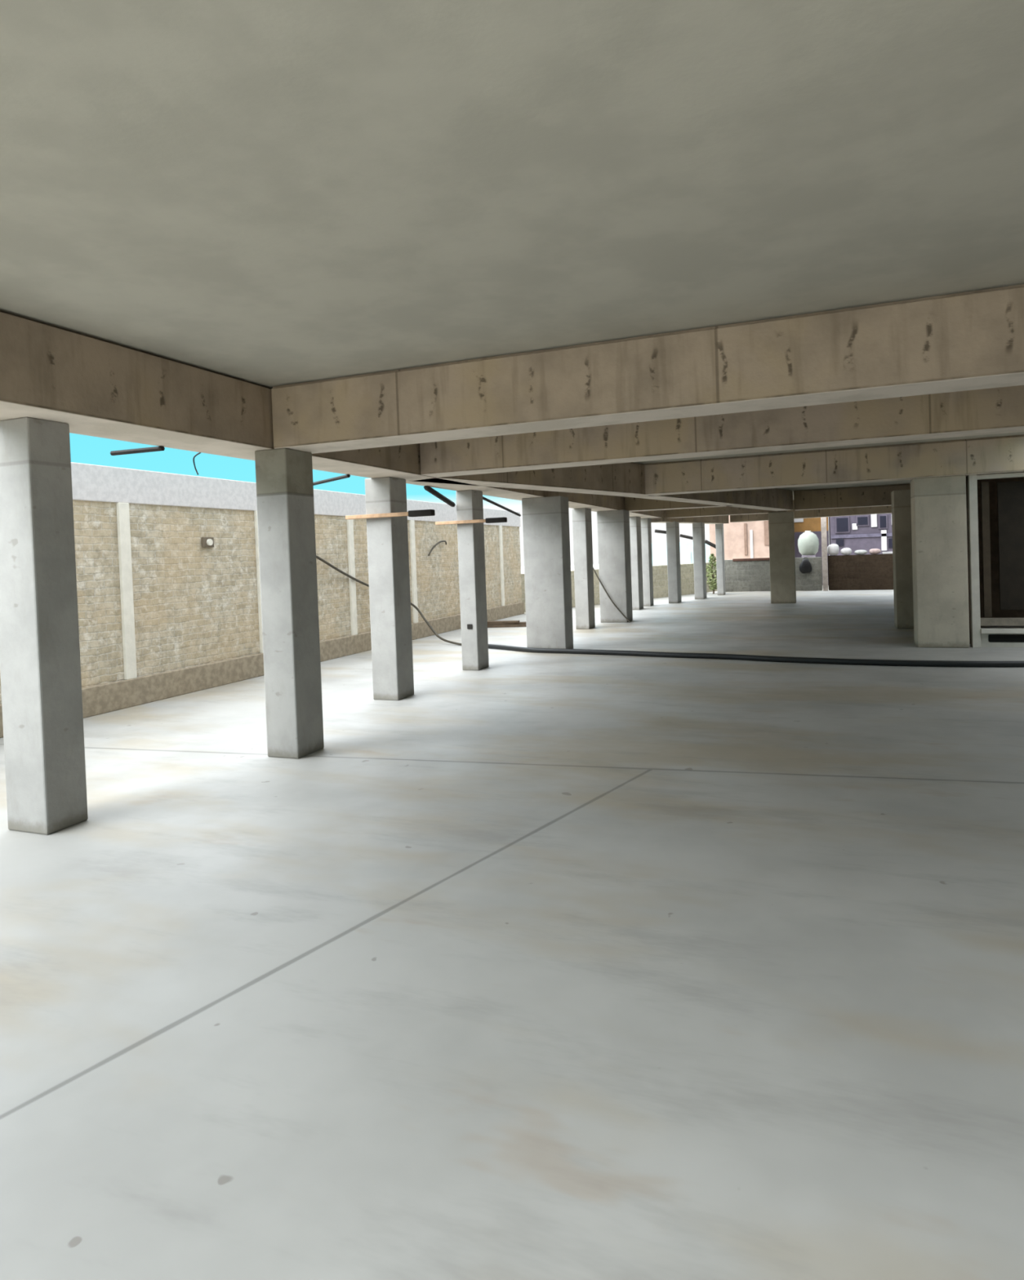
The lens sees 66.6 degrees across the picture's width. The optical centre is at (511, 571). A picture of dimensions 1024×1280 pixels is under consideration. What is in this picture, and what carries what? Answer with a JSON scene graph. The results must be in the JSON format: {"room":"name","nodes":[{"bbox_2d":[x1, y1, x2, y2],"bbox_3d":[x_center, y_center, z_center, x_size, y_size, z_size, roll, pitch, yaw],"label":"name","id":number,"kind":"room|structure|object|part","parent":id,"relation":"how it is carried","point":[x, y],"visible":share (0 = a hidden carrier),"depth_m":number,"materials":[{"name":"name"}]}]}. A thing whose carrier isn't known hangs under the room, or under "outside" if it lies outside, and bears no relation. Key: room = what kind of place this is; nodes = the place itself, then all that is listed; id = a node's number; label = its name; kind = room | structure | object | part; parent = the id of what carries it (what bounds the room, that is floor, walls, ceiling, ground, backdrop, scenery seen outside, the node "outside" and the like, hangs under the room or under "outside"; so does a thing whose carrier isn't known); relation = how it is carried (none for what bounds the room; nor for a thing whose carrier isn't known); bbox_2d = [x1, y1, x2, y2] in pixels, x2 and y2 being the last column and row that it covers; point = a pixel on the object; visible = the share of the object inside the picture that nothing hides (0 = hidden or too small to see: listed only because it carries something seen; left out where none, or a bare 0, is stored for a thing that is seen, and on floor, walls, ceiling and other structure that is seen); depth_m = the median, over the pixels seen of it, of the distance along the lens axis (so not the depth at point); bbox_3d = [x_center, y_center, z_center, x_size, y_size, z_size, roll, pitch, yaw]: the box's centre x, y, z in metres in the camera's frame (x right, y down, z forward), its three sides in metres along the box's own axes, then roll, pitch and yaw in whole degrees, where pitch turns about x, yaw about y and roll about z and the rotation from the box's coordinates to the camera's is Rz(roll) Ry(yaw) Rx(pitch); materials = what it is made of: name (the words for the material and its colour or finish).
{"room":"parking garage","nodes":[
{"label":"parking garage","id":0,"kind":"room"},
{"bbox_2d":[0,462,524,737],"bbox_3d":[-5.205,0.228,8.263,0.340,2.870,29.620,-2,1,21],"label":"wall","id":1,"kind":"structure","parent":0,"point":[162,615],"depth_m":10.55,"materials":[{"name":"beige stone"}]},
{"bbox_2d":[201,537,213,547],"bbox_3d":[-4.138,-0.406,10.639,0.070,0.140,0.200,-2,1,21],"label":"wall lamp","id":2,"kind":"object","parent":1,"relation":"attached to","point":[206,542],"visible":1,"depth_m":10.60,"materials":[{"name":"white glass"}]},
{"bbox_2d":[315,555,461,645],"bbox_3d":[-2.560,0.446,14.039,3.417,1.999,1.961,-3,1,-34],"label":"cable","id":3,"kind":"object","parent":1,"relation":"hanging from","point":[317,557],"visible":0.66,"depth_m":14.57,"materials":[{"name":"black rubber"}]},
{"bbox_2d":[427,540,446,555],"bbox_3d":[-1.620,-0.525,17.059,0.051,0.331,0.875,-2,1,22],"label":"wire","id":4,"kind":"object","parent":1,"relation":"attached to","point":[445,541],"visible":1,"depth_m":16.94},
{"bbox_2d":[0,589,1023,1279],"bbox_3d":[4.424,1.391,9.547,16.750,0.200,38.900,-2,1,21],"label":"floor","id":5,"kind":"structure","parent":0,"point":[542,966],"depth_m":3.10,"materials":[{"name":"concrete"}]},
{"bbox_2d":[0,417,87,835],"bbox_3d":[-3.074,0.344,5.069,0.360,2.620,0.300,-2,1,21],"label":"concrete column","id":6,"kind":"structure","parent":5,"relation":"on","point":[41,683],"depth_m":4.95,"materials":[{"name":"grey concrete"}]},
{"bbox_2d":[254,448,324,759],"bbox_3d":[-1.928,0.267,6.778,0.320,2.620,0.380,-2,1,21],"label":"concrete column","id":7,"kind":"structure","parent":5,"relation":"on","point":[283,476],"depth_m":6.62,"materials":[{"name":"grey concrete"}]},
{"bbox_2d":[271,284,1023,453],"bbox_3d":[4.214,-1.480,4.371,13.240,0.530,0.450,-2,1,21],"label":"concrete beam","id":8,"kind":"structure","parent":7,"relation":"on","point":[970,340],"depth_m":5.34,"materials":[{"name":"beige concrete"}]},
{"bbox_2d":[364,476,413,700],"bbox_3d":[-1.465,0.196,9.354,0.340,2.620,0.400,-2,1,21],"label":"concrete column","id":9,"kind":"structure","parent":5,"relation":"on","point":[388,555],"depth_m":9.19,"materials":[{"name":"grey concrete"}]},
{"bbox_2d":[345,509,435,519],"bbox_3d":[-1.424,-0.660,9.051,1.140,0.070,0.100,-2,1,21],"label":"plank","id":10,"kind":"object","parent":9,"relation":"attached to","point":[423,513],"visible":1,"depth_m":8.97,"materials":[{"name":"beige wood"}]},
{"bbox_2d":[455,489,488,670],"bbox_3d":[-0.582,0.118,11.520,0.260,2.620,0.400,-2,1,21],"label":"concrete column","id":11,"kind":"structure","parent":5,"relation":"on","point":[470,536],"depth_m":11.35,"materials":[{"name":"grey concrete"}]},
{"bbox_2d":[466,624,471,629],"bbox_3d":[-0.614,0.794,11.333,0.080,0.070,0.012,-2,1,21],"label":"plate","id":12,"kind":"object","parent":11,"relation":"attached to","point":[468,626],"visible":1,"depth_m":11.33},
{"bbox_2d":[435,517,506,524],"bbox_3d":[-0.596,-0.726,11.239,1.100,0.070,0.100,-2,1,21],"label":"plank","id":13,"kind":"object","parent":11,"relation":"attached to","point":[491,520],"visible":1,"depth_m":11.16,"materials":[{"name":"beige wood"}]},
{"bbox_2d":[487,624,526,627],"bbox_3d":[-0.425,1.260,18.132,1.700,0.050,0.250,-2,1,7],"label":"board","id":14,"kind":"object","parent":5,"relation":"on","point":[512,625],"visible":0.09,"depth_m":17.97,"materials":[{"name":"brown wood"}]},
{"bbox_2d":[487,621,525,625],"bbox_3d":[-0.420,1.209,18.149,1.500,0.050,0.220,-2,1,4],"label":"board","id":15,"kind":"object","parent":14,"relation":"on","point":[522,622],"visible":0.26,"depth_m":18.02,"materials":[{"name":"brown wood"}]},
{"bbox_2d":[487,620,519,623],"bbox_3d":[-0.475,1.166,18.148,1.300,0.040,0.180,-2,1,9],"label":"board","id":16,"kind":"object","parent":15,"relation":"on","point":[497,621],"visible":0.56,"depth_m":18.03,"materials":[{"name":"brown wood"}]},
{"bbox_2d":[521,495,573,648],"bbox_3d":[0.616,0.035,13.419,0.700,2.620,0.450,-2,1,21],"label":"concrete column","id":17,"kind":"structure","parent":5,"relation":"on","point":[545,520],"depth_m":13.21,"materials":[{"name":"grey concrete"}]},
{"bbox_2d":[571,507,595,629],"bbox_3d":[1.571,-0.077,17.096,0.300,2.620,0.500,-2,1,21],"label":"concrete column","id":18,"kind":"structure","parent":5,"relation":"on","point":[581,517],"depth_m":16.88,"materials":[{"name":"grey concrete"}]},
{"bbox_2d":[592,567,630,622],"bbox_3d":[2.314,0.527,18.132,0.887,1.296,0.060,-1,1,27],"label":"rod","id":19,"kind":"object","parent":5,"relation":"on","point":[614,604],"visible":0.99,"depth_m":18.15,"materials":[{"name":"black metal"}]},
{"bbox_2d":[596,509,632,622],"bbox_3d":[2.439,-0.137,18.474,0.640,2.620,0.600,-2,1,21],"label":"concrete column","id":20,"kind":"structure","parent":5,"relation":"on","point":[613,526],"depth_m":18.21,"materials":[{"name":"grey concrete"}]},
{"bbox_2d":[0,311,661,518],"bbox_3d":[-0.225,-1.482,12.055,0.600,0.530,24.400,-2,1,21],"label":"beam","id":21,"kind":"structure","parent":20,"relation":"on","point":[98,388],"depth_m":5.46,"materials":[{"name":"beige concrete"}]},
{"bbox_2d":[110,445,164,455],"bbox_3d":[-3.017,-0.975,6.277,0.520,0.035,0.040,-2,1,19],"label":"bar","id":22,"kind":"object","parent":21,"relation":"attached to","point":[153,448],"visible":1,"depth_m":6.26,"materials":[{"name":"grey metal"}]},
{"bbox_2d":[192,452,200,475],"bbox_3d":[-2.708,-0.931,6.701,0.045,0.178,0.197,-3,1,-31],"label":"wire","id":23,"kind":"object","parent":21,"relation":"hanging from","point":[198,453],"visible":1,"depth_m":6.75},
{"bbox_2d":[312,474,350,485],"bbox_3d":[-2.134,-1.065,9.076,0.040,0.035,1.050,-3,2,-38],"label":"bar","id":24,"kind":"object","parent":21,"relation":"attached to","point":[345,476],"visible":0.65,"depth_m":8.98,"materials":[{"name":"grey metal"}]},
{"bbox_2d":[423,485,455,506],"bbox_3d":[-1.001,-1.054,10.885,0.072,0.241,1.046,-2,1,16],"label":"bar","id":25,"kind":"object","parent":21,"relation":"attached to","point":[428,488],"visible":0.95,"depth_m":10.80,"materials":[{"name":"black metal"}]},
{"bbox_2d":[482,496,520,516],"bbox_3d":[-0.202,-1.107,13.079,0.044,0.263,2.309,-2,1,17],"label":"bar","id":26,"kind":"object","parent":21,"relation":"attached to","point":[483,498],"visible":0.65,"depth_m":13.10,"materials":[{"name":"black metal"}]},
{"bbox_2d":[629,516,643,609],"bbox_3d":[3.528,-0.253,22.125,0.210,2.620,0.600,-2,1,21],"label":"concrete column","id":27,"kind":"structure","parent":5,"relation":"on","point":[634,522],"depth_m":21.86,"materials":[{"name":"grey concrete"}]},
{"bbox_2d":[640,517,653,606],"bbox_3d":[4.040,-0.297,23.320,0.220,2.620,0.500,-2,1,21],"label":"concrete column","id":28,"kind":"structure","parent":5,"relation":"on","point":[646,527],"depth_m":23.10,"materials":[{"name":"grey concrete"}]},
{"bbox_2d":[666,521,681,603],"bbox_3d":[5.048,-0.304,24.325,0.290,2.520,0.700,-2,1,21],"label":"concrete column","id":29,"kind":"structure","parent":5,"relation":"on","point":[672,528],"depth_m":24.02,"materials":[{"name":"grey concrete"}]},
{"bbox_2d":[654,529,666,533],"bbox_3d":[4.692,-1.259,24.429,0.436,0.164,0.110,-2,1,21],"label":"bar","id":30,"kind":"object","parent":29,"relation":"attached to","point":[655,531],"visible":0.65,"depth_m":24.40,"materials":[{"name":"black metal"}]},
{"bbox_2d":[692,521,706,599],"bbox_3d":[6.220,-0.378,25.852,0.290,2.520,0.800,-2,1,21],"label":"concrete column","id":31,"kind":"structure","parent":5,"relation":"on","point":[698,528],"depth_m":25.50,"materials":[{"name":"grey concrete"}]},
{"bbox_2d":[679,533,693,539],"bbox_3d":[5.842,-1.163,25.972,0.505,0.222,0.110,-2,1,21],"label":"bar","id":32,"kind":"object","parent":31,"relation":"attached to","point":[681,535],"visible":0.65,"depth_m":25.94,"materials":[{"name":"black metal"}]},
{"bbox_2d":[650,510,728,524],"bbox_3d":[5.838,-1.923,25.488,0.500,0.650,5.017,-1,2,38],"label":"beam","id":33,"kind":"structure","parent":31,"relation":"on","point":[710,519],"depth_m":25.17,"materials":[{"name":"grey concrete"}]},
{"bbox_2d":[706,553,716,594],"bbox_3d":[7.281,0.053,28.263,0.566,1.485,0.584,-3,2,-44],"label":"shrub","id":34,"kind":"object","parent":5,"relation":"on","point":[713,583],"visible":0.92,"depth_m":28.19,"materials":[{"name":"green plant"}]},
{"bbox_2d":[715,523,725,595],"bbox_3d":[7.349,-0.454,27.505,0.220,2.520,0.600,-2,1,21],"label":"concrete column","id":35,"kind":"structure","parent":5,"relation":"on","point":[719,538],"depth_m":27.23,"materials":[{"name":"grey concrete"}]},
{"bbox_2d":[705,539,715,548],"bbox_3d":[7.045,-0.981,27.604,0.469,0.336,0.140,-2,1,21],"label":"bar","id":36,"kind":"object","parent":35,"relation":"attached to","point":[707,542],"visible":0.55,"depth_m":27.55,"materials":[{"name":"black metal"}]},
{"bbox_2d":[488,644,1023,666],"bbox_3d":[3.914,1.229,11.470,10.273,0.080,1.052,-1,1,25],"label":"hose","id":37,"kind":"object","parent":5,"relation":"on","point":[654,654],"visible":0.94,"depth_m":11.13,"materials":[{"name":"rubber"}]},
{"bbox_2d":[768,511,795,603],"bbox_3d":[7.823,-0.417,22.568,0.680,2.620,0.500,-2,1,21],"label":"concrete column","id":38,"kind":"structure","parent":5,"relation":"on","point":[780,524],"depth_m":22.34,"materials":[{"name":"grey concrete"}]},
{"bbox_2d":[665,506,786,518],"bbox_3d":[6.282,-1.950,23.171,3.490,0.530,0.450,-2,1,21],"label":"concrete beam","id":39,"kind":"structure","parent":38,"relation":"on","point":[713,511],"depth_m":23.09,"materials":[{"name":"grey concrete"}]},
{"bbox_2d":[820,516,828,591],"bbox_3d":[11.089,-1.033,27.697,0.180,3.400,0.180,-2,1,21],"label":"concrete post","id":40,"kind":"object","parent":5,"relation":"on","point":[823,520],"visible":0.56,"depth_m":27.62,"materials":[{"name":"grey concrete"}]},
{"bbox_2d":[890,489,913,628],"bbox_3d":[7.626,-0.247,14.848,0.640,2.620,0.500,-2,1,21],"label":"concrete column","id":41,"kind":"structure","parent":5,"relation":"on","point":[900,499],"depth_m":14.69,"materials":[{"name":"grey concrete"}]},
{"bbox_2d":[910,475,969,648],"bbox_3d":[6.654,-0.155,12.148,0.700,2.620,0.500,-2,1,21],"label":"concrete column","id":42,"kind":"structure","parent":5,"relation":"on","point":[938,504],"depth_m":11.92,"materials":[{"name":"grey concrete"}]},
{"bbox_2d":[643,435,1023,495],"bbox_3d":[7.807,-1.760,11.531,11.720,0.530,0.450,-2,1,21],"label":"concrete beam","id":43,"kind":"structure","parent":42,"relation":"on","point":[995,455],"depth_m":12.32,"materials":[{"name":"beige concrete"}]},
{"bbox_2d":[0,0,1023,500],"bbox_3d":[6.873,-2.097,12.231,13.950,0.180,29.900,-2,1,21],"label":"ceiling","id":44,"kind":"structure","parent":0,"point":[268,193],"depth_m":3.02,"materials":[{"name":"concrete"}]},
{"bbox_2d":[413,462,793,511],"bbox_3d":[3.303,-1.680,15.436,0.685,0.530,14.742,-1,1,36],"label":"concrete beam","id":45,"kind":"structure","parent":44,"relation":"attached to","point":[620,479],"depth_m":12.58,"materials":[{"name":"beige concrete"}]},
{"bbox_2d":[624,496,732,511],"bbox_3d":[3.936,-1.768,18.507,2.490,0.530,0.450,-2,1,21],"label":"concrete beam","id":46,"kind":"structure","parent":44,"relation":"attached to","point":[631,504],"depth_m":18.50,"materials":[{"name":"beige concrete"}]},
{"bbox_2d":[419,385,1023,477],"bbox_3d":[5.156,-1.565,6.799,13.240,0.530,0.400,-2,1,21],"label":"concrete beam","id":47,"kind":"structure","parent":44,"relation":"attached to","point":[993,411],"depth_m":7.73,"materials":[{"name":"beige concrete"}]},
{"bbox_2d":[729,500,891,522],"bbox_3d":[10.222,-2.098,25.326,6.539,0.610,0.400,-1,2,41],"label":"concrete beam","id":48,"kind":"structure","parent":44,"relation":"attached to","point":[876,509],"depth_m":25.24,"materials":[{"name":"grey concrete"}]},
{"bbox_2d":[793,484,910,510],"bbox_3d":[12.222,-2.094,19.841,9.500,0.530,0.450,-2,1,21],"label":"concrete beam","id":49,"kind":"structure","parent":44,"relation":"attached to","point":[871,495],"depth_m":20.89,"materials":[{"name":"beige concrete"}]},
{"bbox_2d":[520,562,716,613],"bbox_3d":[3.914,0.402,26.013,0.202,1.120,10.925,-1,2,45],"label":"wall","id":50,"kind":"structure","parent":0,"point":[660,573],"depth_m":27.18,"materials":[{"name":"beige stone"}]},
{"bbox_2d":[724,553,893,591],"bbox_3d":[13.483,-0.019,26.797,12.318,1.240,0.394,-2,1,24],"label":"wall","id":51,"kind":"structure","parent":0,"point":[860,571],"depth_m":27.77,"materials":[{"name":"grey concrete"}]},
{"bbox_2d":[799,557,811,573],"bbox_3d":[10.513,-0.237,27.937,0.429,0.587,0.180,-2,1,21],"label":"bag","id":52,"kind":"object","parent":51,"relation":"hanging from","point":[805,566],"visible":1,"depth_m":27.88,"materials":[{"name":"plastic"}]},
{"bbox_2d":[797,530,818,557],"bbox_3d":[11.100,-0.354,29.165,0.740,2.380,0.740,-2,1,21],"label":"tank","id":53,"kind":"object","parent":51,"relation":"on","point":[808,541],"visible":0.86,"depth_m":28.90,"materials":[{"name":"plastic"}]},
{"bbox_2d":[826,543,839,555],"bbox_3d":[11.421,-0.796,27.748,0.396,0.420,0.360,-2,1,21],"label":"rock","id":54,"kind":"object","parent":51,"relation":"on","point":[833,548],"visible":1,"depth_m":27.61,"materials":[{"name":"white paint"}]},
{"bbox_2d":[840,547,851,555],"bbox_3d":[11.825,-0.727,27.594,0.357,0.260,0.352,-1,1,35],"label":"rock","id":55,"kind":"object","parent":51,"relation":"on","point":[846,551],"visible":1,"depth_m":27.47,"materials":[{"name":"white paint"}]},
{"bbox_2d":[853,550,867,554],"bbox_3d":[12.268,-0.694,27.423,0.438,0.170,0.360,-2,1,21],"label":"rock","id":56,"kind":"object","parent":51,"relation":"on","point":[856,552],"visible":1,"depth_m":27.29,"materials":[{"name":"white stone"}]},
{"bbox_2d":[869,548,880,554],"bbox_3d":[12.693,-0.721,27.257,0.375,0.200,0.360,-2,1,21],"label":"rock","id":57,"kind":"object","parent":51,"relation":"on","point":[873,551],"visible":1,"depth_m":27.15,"materials":[{"name":"stone"}]},
{"bbox_2d":[882,551,892,554],"bbox_3d":[13.194,-0.669,27.011,0.660,0.070,0.180,-2,1,21],"label":"board","id":58,"kind":"object","parent":51,"relation":"on","point":[883,553],"visible":0.44,"depth_m":27.00,"materials":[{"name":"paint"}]},
{"bbox_2d":[965,476,970,644],"bbox_3d":[7.638,-0.486,13.600,0.100,3.150,2.900,-2,1,21],"label":"wall","id":59,"kind":"structure","parent":0,"point":[966,477],"depth_m":12.24,"materials":[{"name":"grey concrete"}]},
{"bbox_2d":[977,476,1023,617],"bbox_3d":[11.372,-0.624,13.757,6.730,3.150,0.100,-2,1,21],"label":"window frame","id":60,"kind":"structure","parent":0,"point":[997,612],"depth_m":14.62,"materials":[{"name":"black metal"}]},
{"bbox_2d":[980,633,1023,647],"bbox_3d":[9.098,0.981,11.164,4.190,0.215,0.080,-2,1,21],"label":"wall","id":61,"kind":"structure","parent":0,"point":[984,642],"depth_m":11.81,"materials":[{"name":"grey concrete"}]},
{"bbox_3d":[12.140,-0.570,9.865,2.500,3.150,0.200,-2,1,21],"label":"wall pier","id":62,"kind":"object","parent":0,"visible":0},
{"bbox_2d":[966,472,1023,647],"bbox_3d":[9.008,-0.219,11.168,4.300,2.620,0.340,-2,1,21],"label":"window","id":63,"kind":"structure","parent":62,"relation":"attached to","point":[1010,495],"depth_m":11.84,"materials":[{"name":"light grey painted metal"},{"name":"glass"}]},
{"bbox_3d":[9.075,0.835,11.114,4.190,0.070,0.220,-2,1,21],"label":"sill","id":64,"kind":"part","parent":63,"relation":"part of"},
{"bbox_3d":[9.078,0.705,11.130,4.190,0.110,0.140,-2,1,21],"label":"rail","id":65,"kind":"part","parent":63,"relation":"part of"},
{"bbox_3d":[8.029,-0.411,11.702,1.260,1.950,0.040,-2,1,21],"label":"shutter panel","id":66,"kind":"part","parent":63,"relation":"part of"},
{"label":"outside","id":67,"kind":"structure","parent":0,"visible":0},
{"bbox_2d":[520,564,828,592],"bbox_3d":[9.111,1.187,23.337,140.000,0.290,190.000,-2,1,21],"label":"ground","id":68,"kind":"structure","parent":67,"point":[594,566],"depth_m":96.55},
{"bbox_2d":[651,541,710,565],"bbox_3d":[11.338,-0.745,49.203,7.500,2.300,4.060,-2,1,21],"label":"building","id":69,"kind":"structure","parent":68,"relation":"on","point":[659,550],"depth_m":47.47,"materials":[{"name":"white paint"}]},
{"bbox_2d":[680,551,691,564],"bbox_3d":[10.380,-0.823,47.436,1.000,0.800,0.080,-2,1,21],"label":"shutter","id":70,"kind":"object","parent":69,"relation":"hanging from","point":[685,557],"depth_m":47.33,"materials":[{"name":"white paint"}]},
{"bbox_2d":[709,515,769,562],"bbox_3d":[11.320,-1.934,36.826,3.300,5.200,5.060,-2,1,21],"label":"house","id":71,"kind":"structure","parent":68,"relation":"on","point":[743,540],"depth_m":34.59,"materials":[{"name":"pink paint"}]},
{"bbox_2d":[743,523,747,555],"bbox_3d":[10.351,-1.451,34.547,0.120,1.400,0.080,-2,1,21],"label":"shutter","id":72,"kind":"object","parent":71,"relation":"hanging from","point":[745,525],"depth_m":34.52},
{"bbox_2d":[764,520,768,545],"bbox_3d":[11.201,-1.775,34.206,0.270,1.200,0.080,-2,1,21],"label":"shutter","id":73,"kind":"object","parent":71,"relation":"hanging from","point":[766,522],"depth_m":34.18,"materials":[{"name":"beige wood"}]},
{"bbox_2d":[793,516,829,585],"bbox_3d":[14.219,-1.949,37.311,1.650,5.000,4.060,-2,1,21],"label":"house","id":74,"kind":"structure","parent":68,"relation":"on","point":[812,524],"depth_m":35.45,"materials":[{"name":"orange paint"}]},
{"bbox_2d":[793,518,803,522],"bbox_3d":[13.078,-2.572,35.596,0.400,0.600,0.080,-2,1,21],"label":"shutter","id":75,"kind":"object","parent":74,"relation":"hanging from","point":[798,520],"depth_m":35.56,"materials":[{"name":"white paint"}]},
{"bbox_2d":[828,513,892,555],"bbox_3d":[16.400,-2.064,34.303,4.500,5.200,4.080,-2,1,21],"label":"house","id":76,"kind":"structure","parent":68,"relation":"on","point":[866,532],"depth_m":32.83,"materials":[{"name":"purple paint"}]},
{"bbox_2d":[835,538,843,546],"bbox_3d":[13.939,-1.251,33.162,0.300,0.300,0.080,-2,1,21],"label":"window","id":77,"kind":"structure","parent":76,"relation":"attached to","point":[839,542],"depth_m":33.12,"materials":[{"name":"glass"}]},
{"bbox_3d":[14.003,-2.002,33.062,0.450,0.580,0.030,-2,1,21],"label":"pane","id":78,"kind":"part","parent":76,"relation":"part of","materials":[{"name":"clear glass"}]},
{"bbox_2d":[852,523,857,529],"bbox_3d":[14.475,-1.916,32.931,0.200,0.260,0.080,-2,1,21],"label":"shutter","id":79,"kind":"object","parent":76,"relation":"hanging from","point":[854,525],"depth_m":32.89,"materials":[{"name":"white paint"}]},
{"bbox_3d":[14.730,-2.147,32.775,0.380,0.330,0.030,-2,1,21],"label":"pane","id":80,"kind":"part","parent":76,"relation":"part of","materials":[{"name":"clear glass"}]},
{"bbox_2d":[871,514,876,527],"bbox_3d":[15.156,-2.160,32.658,0.220,0.550,0.080,-2,1,21],"label":"shutter","id":81,"kind":"object","parent":76,"relation":"hanging from","point":[873,517],"depth_m":32.62,"materials":[{"name":"white paint"}]},
{"bbox_3d":[15.454,-2.092,32.496,0.230,0.480,0.030,-2,1,21],"label":"pane","id":82,"kind":"part","parent":76,"relation":"part of","materials":[{"name":"clear glass"}]},
{"bbox_3d":[15.522,-1.320,32.545,0.200,0.850,0.080,-2,1,21],"label":"door frame","id":83,"kind":"part","parent":76,"relation":"part of","materials":[{"name":"white paint"}]},
{"bbox_2d":[888,537,892,547],"bbox_3d":[15.862,-1.204,32.417,0.380,0.400,0.080,-2,1,21],"label":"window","id":84,"kind":"structure","parent":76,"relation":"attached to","point":[890,540],"depth_m":32.43,"materials":[{"name":"grey glass"}]}
]}

